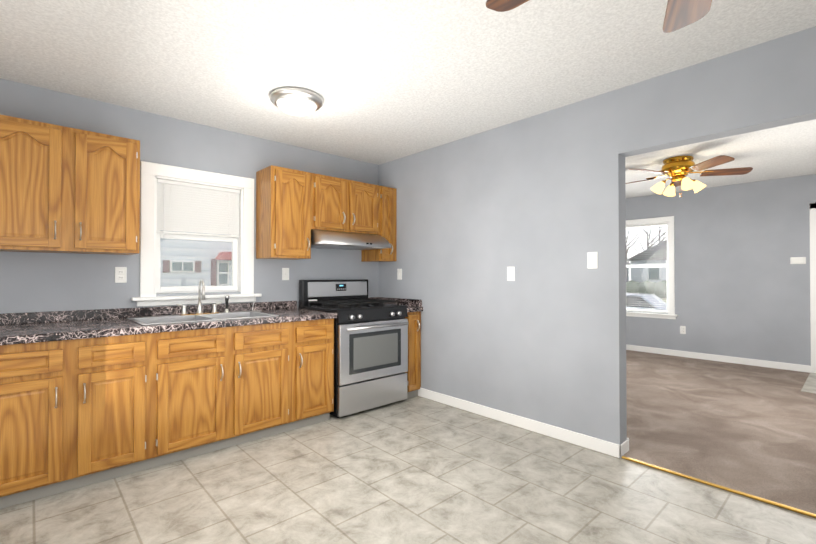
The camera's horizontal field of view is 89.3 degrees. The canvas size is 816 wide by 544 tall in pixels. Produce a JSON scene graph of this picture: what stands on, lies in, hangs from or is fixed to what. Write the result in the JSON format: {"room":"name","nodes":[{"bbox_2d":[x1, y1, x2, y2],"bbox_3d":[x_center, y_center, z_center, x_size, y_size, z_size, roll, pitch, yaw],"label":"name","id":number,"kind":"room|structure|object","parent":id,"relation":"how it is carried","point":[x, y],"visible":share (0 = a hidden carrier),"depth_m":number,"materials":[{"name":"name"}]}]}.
{"room":"kitchen","nodes":[
{"label":"kitchen","id":0,"kind":"room"},
{"bbox_2d":[0,78,377,313],"bbox_3d":[-0.522,0.020,4.491,8.950,2.410,0.150,0,-1,-42],"label":"wall","id":1,"kind":"structure","parent":0,"point":[36,282],"depth_m":3.07,"materials":[{"name":"grey paint"}]},
{"bbox_2d":[0,114,71,252],"bbox_3d":[-2.344,-0.511,2.504,0.422,0.766,0.330,0,-1,-42],"label":"upper cabinet","id":2,"kind":"object","parent":1,"relation":"attached to","point":[63,189],"depth_m":2.43,"materials":[{"name":"brown wood"}]},
{"bbox_2d":[72,128,139,254],"bbox_3d":[-2.050,-0.508,2.773,0.375,0.766,0.330,0,-1,-42],"label":"upper cabinet","id":3,"kind":"object","parent":1,"relation":"attached to","point":[105,168],"depth_m":2.66,"materials":[{"name":"brown wood"}]},
{"bbox_2d":[115,267,126,282],"bbox_3d":[-2.067,0.021,2.973,0.070,0.114,0.008,0,-1,-42],"label":"electrical outlet","id":4,"kind":"object","parent":1,"relation":"attached to","point":[120,274],"visible":1,"depth_m":2.97,"materials":[{"name":"white plastic"}]},
{"bbox_2d":[131,161,261,306],"bbox_3d":[-1.704,-0.281,3.378,0.956,1.075,0.205,0,-1,-42],"label":"window","id":5,"kind":"structure","parent":1,"relation":"in","point":[151,173],"depth_m":3.25,"materials":[{"name":"white wood"}]},
{"bbox_2d":[156,230,237,291],"bbox_3d":[-1.741,-0.277,3.419,0.634,0.870,0.056,0,-1,-42],"label":"window panel","id":6,"kind":"object","parent":5,"relation":"in","point":[234,280],"visible":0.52,"depth_m":3.39,"materials":[{"name":"white"}]},
{"bbox_2d":[157,179,239,237],"bbox_3d":[-1.690,-0.338,3.364,0.622,0.745,0.051,0,-1,-42],"label":"mini blind","id":7,"kind":"object","parent":5,"relation":"attached to","point":[183,208],"visible":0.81,"depth_m":3.35,"materials":[{"name":"white plastic"}]},
{"bbox_2d":[282,268,288,279],"bbox_3d":[-1.132,0.019,3.824,0.070,0.114,0.012,0,-1,-42],"label":"electrical outlet","id":8,"kind":"object","parent":1,"relation":"attached to","point":[285,273],"visible":1,"depth_m":3.82,"materials":[{"name":"white plastic"}]},
{"bbox_2d":[256,165,315,259],"bbox_3d":[-1.093,-0.500,3.646,0.370,0.766,0.330,0,-1,-42],"label":"upper cabinet","id":9,"kind":"object","parent":1,"relation":"attached to","point":[294,208],"depth_m":3.53,"materials":[{"name":"brown wood"}]},
{"bbox_2d":[316,174,383,236],"bbox_3d":[-0.671,-0.630,4.033,0.768,0.500,0.330,0,-1,-42],"label":"upper cabinet","id":10,"kind":"object","parent":1,"relation":"attached to","point":[342,205],"depth_m":3.93,"materials":[{"name":"brown wood"}]},
{"bbox_2d":[311,229,390,249],"bbox_3d":[-0.608,-0.304,3.971,0.748,0.147,0.500,0,-1,-42],"label":"steel range hood","id":11,"kind":"object","parent":10,"relation":"attached to","point":[326,239],"visible":0.96,"depth_m":3.79,"materials":[{"name":"grey metal"}]},
{"bbox_2d":[361,186,396,261],"bbox_3d":[-0.301,-0.494,4.369,0.231,0.766,0.330,0,-1,-42],"label":"upper cabinet","id":12,"kind":"object","parent":1,"relation":"attached to","point":[390,194],"depth_m":4.26,"materials":[{"name":"brown wood"}]},
{"bbox_2d":[0,396,815,543],"bbox_3d":[-0.086,1.217,0.830,4.670,0.050,6.130,0,-1,-42],"label":"floor","id":13,"kind":"structure","parent":0,"point":[417,470],"depth_m":2.19,"materials":[{"name":"tile"}]},
{"bbox_2d":[0,339,75,508],"bbox_3d":[-2.214,0.787,2.365,0.396,0.836,0.695,0,-1,-42],"label":"base cabinet","id":14,"kind":"object","parent":13,"relation":"on","point":[38,380],"depth_m":2.16,"materials":[{"name":"brown wood"}]},
{"bbox_2d":[72,333,147,488],"bbox_3d":[-1.939,0.789,2.616,0.349,0.836,0.695,0,-1,-42],"label":"base cabinet","id":15,"kind":"object","parent":13,"relation":"on","point":[76,413],"depth_m":2.37,"materials":[{"name":"brown wood"}]},
{"bbox_2d":[148,338,279,468],"bbox_3d":[-1.492,0.901,3.023,0.978,0.619,0.695,0,-1,-42],"label":"base cabinet","id":16,"kind":"object","parent":13,"relation":"on","point":[205,397],"depth_m":2.73,"materials":[{"name":"brown wood"}]},
{"bbox_2d":[244,318,333,432],"bbox_3d":[-1.001,0.797,3.472,0.467,0.836,0.695,0,-1,-42],"label":"base cabinet","id":17,"kind":"object","parent":13,"relation":"on","point":[306,348],"depth_m":3.18,"materials":[{"name":"brown wood"}]},
{"bbox_2d":[0,301,336,345],"bbox_3d":[-2.119,0.313,2.444,3.530,0.113,0.713,0,-1,-42],"label":"countertop","id":18,"kind":"structure","parent":17,"relation":"on","point":[28,327],"depth_m":2.69,"materials":[{"name":"stone"}]},
{"bbox_2d":[127,311,278,325],"bbox_3d":[-1.486,0.413,3.022,0.880,0.174,0.565,0,-1,-42],"label":"double-bowl sink","id":19,"kind":"object","parent":18,"relation":"in","point":[157,320],"visible":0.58,"depth_m":3.07,"materials":[{"name":"grey metal"}]},
{"bbox_2d":[176,279,229,314],"bbox_3d":[-1.577,0.191,3.212,0.393,0.271,0.138,0,-1,-42],"label":"gooseneck faucet","id":20,"kind":"object","parent":18,"relation":"on","point":[214,309],"visible":0.98,"depth_m":3.21,"materials":[{"name":"silver metal"}]},
{"bbox_2d":[299,279,408,417],"bbox_3d":[-0.492,0.646,3.855,0.764,1.145,0.752,0,-1,-42],"label":"steel gas range","id":21,"kind":"object","parent":13,"relation":"on","point":[370,353],"visible":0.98,"depth_m":3.64,"materials":[{"name":"silver metal"}]},
{"bbox_2d":[405,311,420,398],"bbox_3d":[-0.156,0.803,4.217,0.206,0.836,0.734,0,-1,-42],"label":"base cabinet","id":22,"kind":"object","parent":13,"relation":"on","point":[414,358],"visible":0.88,"depth_m":3.99,"materials":[{"name":"brown wood"}]},
{"bbox_2d":[368,297,422,311],"bbox_3d":[-0.166,0.329,4.227,0.212,0.113,0.713,0,-1,-42],"label":"countertop","id":23,"kind":"structure","parent":22,"relation":"on","point":[413,305],"depth_m":4.15,"materials":[{"name":"stone"}]},
{"bbox_2d":[0,0,815,197],"bbox_3d":[1.494,-1.245,2.294,8.950,0.080,6.130,0,-1,-42],"label":"ceiling","id":24,"kind":"structure","parent":0,"point":[388,80],"depth_m":2.35,"materials":[{"name":"white paint"}]},
{"bbox_2d":[270,87,322,115],"bbox_3d":[-0.767,-1.140,2.849,0.356,0.118,0.356,0,-1,-42],"label":"dome ceiling light","id":25,"kind":"object","parent":24,"relation":"attached to","point":[295,101],"visible":1,"depth_m":2.75,"materials":[{"name":"white glass"}]},
{"bbox_2d":[486,0,711,32],"bbox_3d":[0.735,-1.065,1.071,1.286,0.300,1.236,0,-1,-42],"label":"kitchen ceiling fan","id":26,"kind":"object","parent":24,"relation":"hanging from","point":[679,14],"visible":1,"depth_m":1.52,"materials":[{"name":"brown metal"}]},
{"bbox_2d":[625,155,752,196],"bbox_3d":[2.819,-0.984,4.377,1.254,0.404,1.218,0,-1,-42],"label":"room ceiling fan","id":27,"kind":"object","parent":24,"relation":"hanging from","point":[677,170],"visible":1,"depth_m":4.24,"materials":[{"name":"gold metal"}]},
{"bbox_2d":[378,26,815,444],"bbox_3d":[1.682,0.002,2.455,0.120,2.410,5.830,0,-1,-42],"label":"wall","id":28,"kind":"structure","parent":0,"point":[538,202],"depth_m":3.05,"materials":[{"name":"grey paint"}]},
{"bbox_2d":[397,269,401,279],"bbox_3d":[-0.089,0.023,4.297,0.012,0.114,0.070,0,-1,-42],"label":"outlet","id":29,"kind":"object","parent":28,"relation":"attached to","point":[399,274],"visible":1,"depth_m":4.30,"materials":[{"name":"white plastic"}]},
{"bbox_2d":[507,267,514,280],"bbox_3d":[0.822,0.014,3.301,0.008,0.114,0.070,0,-1,-42],"label":"outlet","id":30,"kind":"object","parent":28,"relation":"attached to","point":[510,273],"visible":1,"depth_m":3.30,"materials":[{"name":"white plastic"}]},
{"bbox_2d":[418,388,623,457],"bbox_3d":[0.723,1.172,3.398,0.012,0.085,1.957,0,-1,-42],"label":"baseboard","id":31,"kind":"structure","parent":28,"relation":"attached to","point":[599,445],"depth_m":3.15,"materials":[{"name":"white wood"}]},
{"bbox_2d":[587,252,597,268],"bbox_3d":[1.259,-0.080,2.821,0.012,0.114,0.070,0,-1,-42],"label":"light switch","id":32,"kind":"object","parent":28,"relation":"attached to","point":[592,260],"visible":1,"depth_m":2.82,"materials":[{"name":"white plastic"}]},
{"bbox_2d":[623,438,628,453],"bbox_3d":[0.636,1.169,3.689,0.012,0.097,2.502,0,-1,-42],"label":"baseboard","id":33,"kind":"structure","parent":28,"relation":"attached to","point":[626,443],"depth_m":2.74,"materials":[{"name":"white wood"}]},
{"bbox_2d":[623,350,815,513],"bbox_3d":[3.218,1.238,3.847,4.280,0.062,6.130,0,-1,-42],"label":"floor","id":34,"kind":"structure","parent":0,"point":[749,429],"depth_m":3.25,"materials":[{"name":"brown carpet"}]},
{"bbox_2d":[622,456,815,517],"bbox_3d":[2.500,1.191,1.469,0.024,0.014,3.287,0,-1,-42],"label":"transition strip","id":35,"kind":"object","parent":34,"relation":"on","point":[806,513],"visible":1,"depth_m":2.28,"materials":[{"name":"gold metal"}]},
{"bbox_2d":[801,373,815,393],"bbox_3d":[5.305,1.203,3.613,1.187,0.004,2.630,0,-1,-42],"label":"entry","id":36,"kind":"object","parent":34,"relation":"on","point":[809,386],"visible":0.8,"depth_m":4.43,"materials":[{"name":"tile"}]},
{"bbox_2d":[626,174,815,365],"bbox_3d":[4.743,0.026,5.250,0.150,2.410,5.830,0,-1,-42],"label":"wall","id":37,"kind":"structure","parent":0,"point":[742,286],"depth_m":5.50,"materials":[{"name":"grey paint"}]},
{"bbox_2d":[626,216,677,318],"bbox_3d":[3.656,-0.061,6.405,0.200,1.515,0.940,0,-1,-42],"label":"window","id":38,"kind":"structure","parent":37,"relation":"in","point":[669,220],"depth_m":6.09,"materials":[{"name":"white wood"}]},
{"bbox_2d":[626,225,667,311],"bbox_3d":[3.692,-0.055,6.437,0.056,1.354,0.688,0,-1,-42],"label":"window panel","id":39,"kind":"object","parent":38,"relation":"in","point":[646,265],"visible":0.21,"depth_m":6.36,"materials":[{"name":"white"}]},
{"bbox_2d":[626,223,667,313],"bbox_3d":[3.645,-0.056,6.394,0.036,1.350,0.680,0,-1,-42],"label":"mini blind","id":40,"kind":"object","parent":38,"relation":"attached to","point":[649,225],"visible":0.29,"depth_m":6.34,"materials":[{"name":"white plastic"}]},
{"bbox_2d":[680,326,685,333],"bbox_3d":[3.973,0.838,5.968,0.008,0.114,0.070,0,-1,-42],"label":"outlet","id":41,"kind":"object","parent":37,"relation":"attached to","point":[682,329],"visible":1,"depth_m":5.96,"materials":[{"name":"white plastic"}]},
{"bbox_2d":[626,344,810,372],"bbox_3d":[4.673,1.182,5.196,0.012,0.097,5.800,0,-1,-42],"label":"baseboard","id":42,"kind":"structure","parent":37,"relation":"attached to","point":[746,361],"depth_m":5.60,"materials":[{"name":"white"}]},
{"bbox_2d":[790,257,805,263],"bbox_3d":[4.792,-0.140,5.072,0.020,0.085,0.140,0,-1,-42],"label":"light switch","id":43,"kind":"object","parent":37,"relation":"attached to","point":[797,260],"visible":1,"depth_m":5.07,"materials":[{"name":"white plastic"}]},
{"bbox_2d":[809,203,815,372],"bbox_3d":[5.202,0.190,4.621,0.017,2.047,1.005,0,-1,-42],"label":"door frame","id":44,"kind":"structure","parent":37,"relation":"attached to","point":[812,208],"depth_m":4.97,"materials":[{"name":"white wood"}]},
{"label":"outside","id":45,"kind":"structure","parent":0,"visible":0},
{"bbox_2d":[626,226,666,302],"bbox_3d":[86.548,-4.438,133.191,292.650,16.707,160.000,0,-1,-42],"label":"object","id":46,"kind":"structure","parent":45,"point":[658,287],"depth_m":62.46,"materials":[{"name":"grey"}]},
{"bbox_2d":[626,293,666,310],"bbox_3d":[10.687,1.847,19.444,1.870,1.660,4.600,0,-1,-42],"label":"suv","id":47,"kind":"object","parent":46,"relation":"on","point":[631,300],"depth_m":18.59,"materials":[{"name":"white paint"}]},
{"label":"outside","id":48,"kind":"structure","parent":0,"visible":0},
{"bbox_2d":[160,230,231,286],"bbox_3d":[-4.583,-1.264,5.798,13.000,7.000,4.800,0,-1,-42],"label":"neighbor house","id":49,"kind":"structure","parent":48,"point":[217,269],"depth_m":8.71,"materials":[{"name":"white"}]}
]}

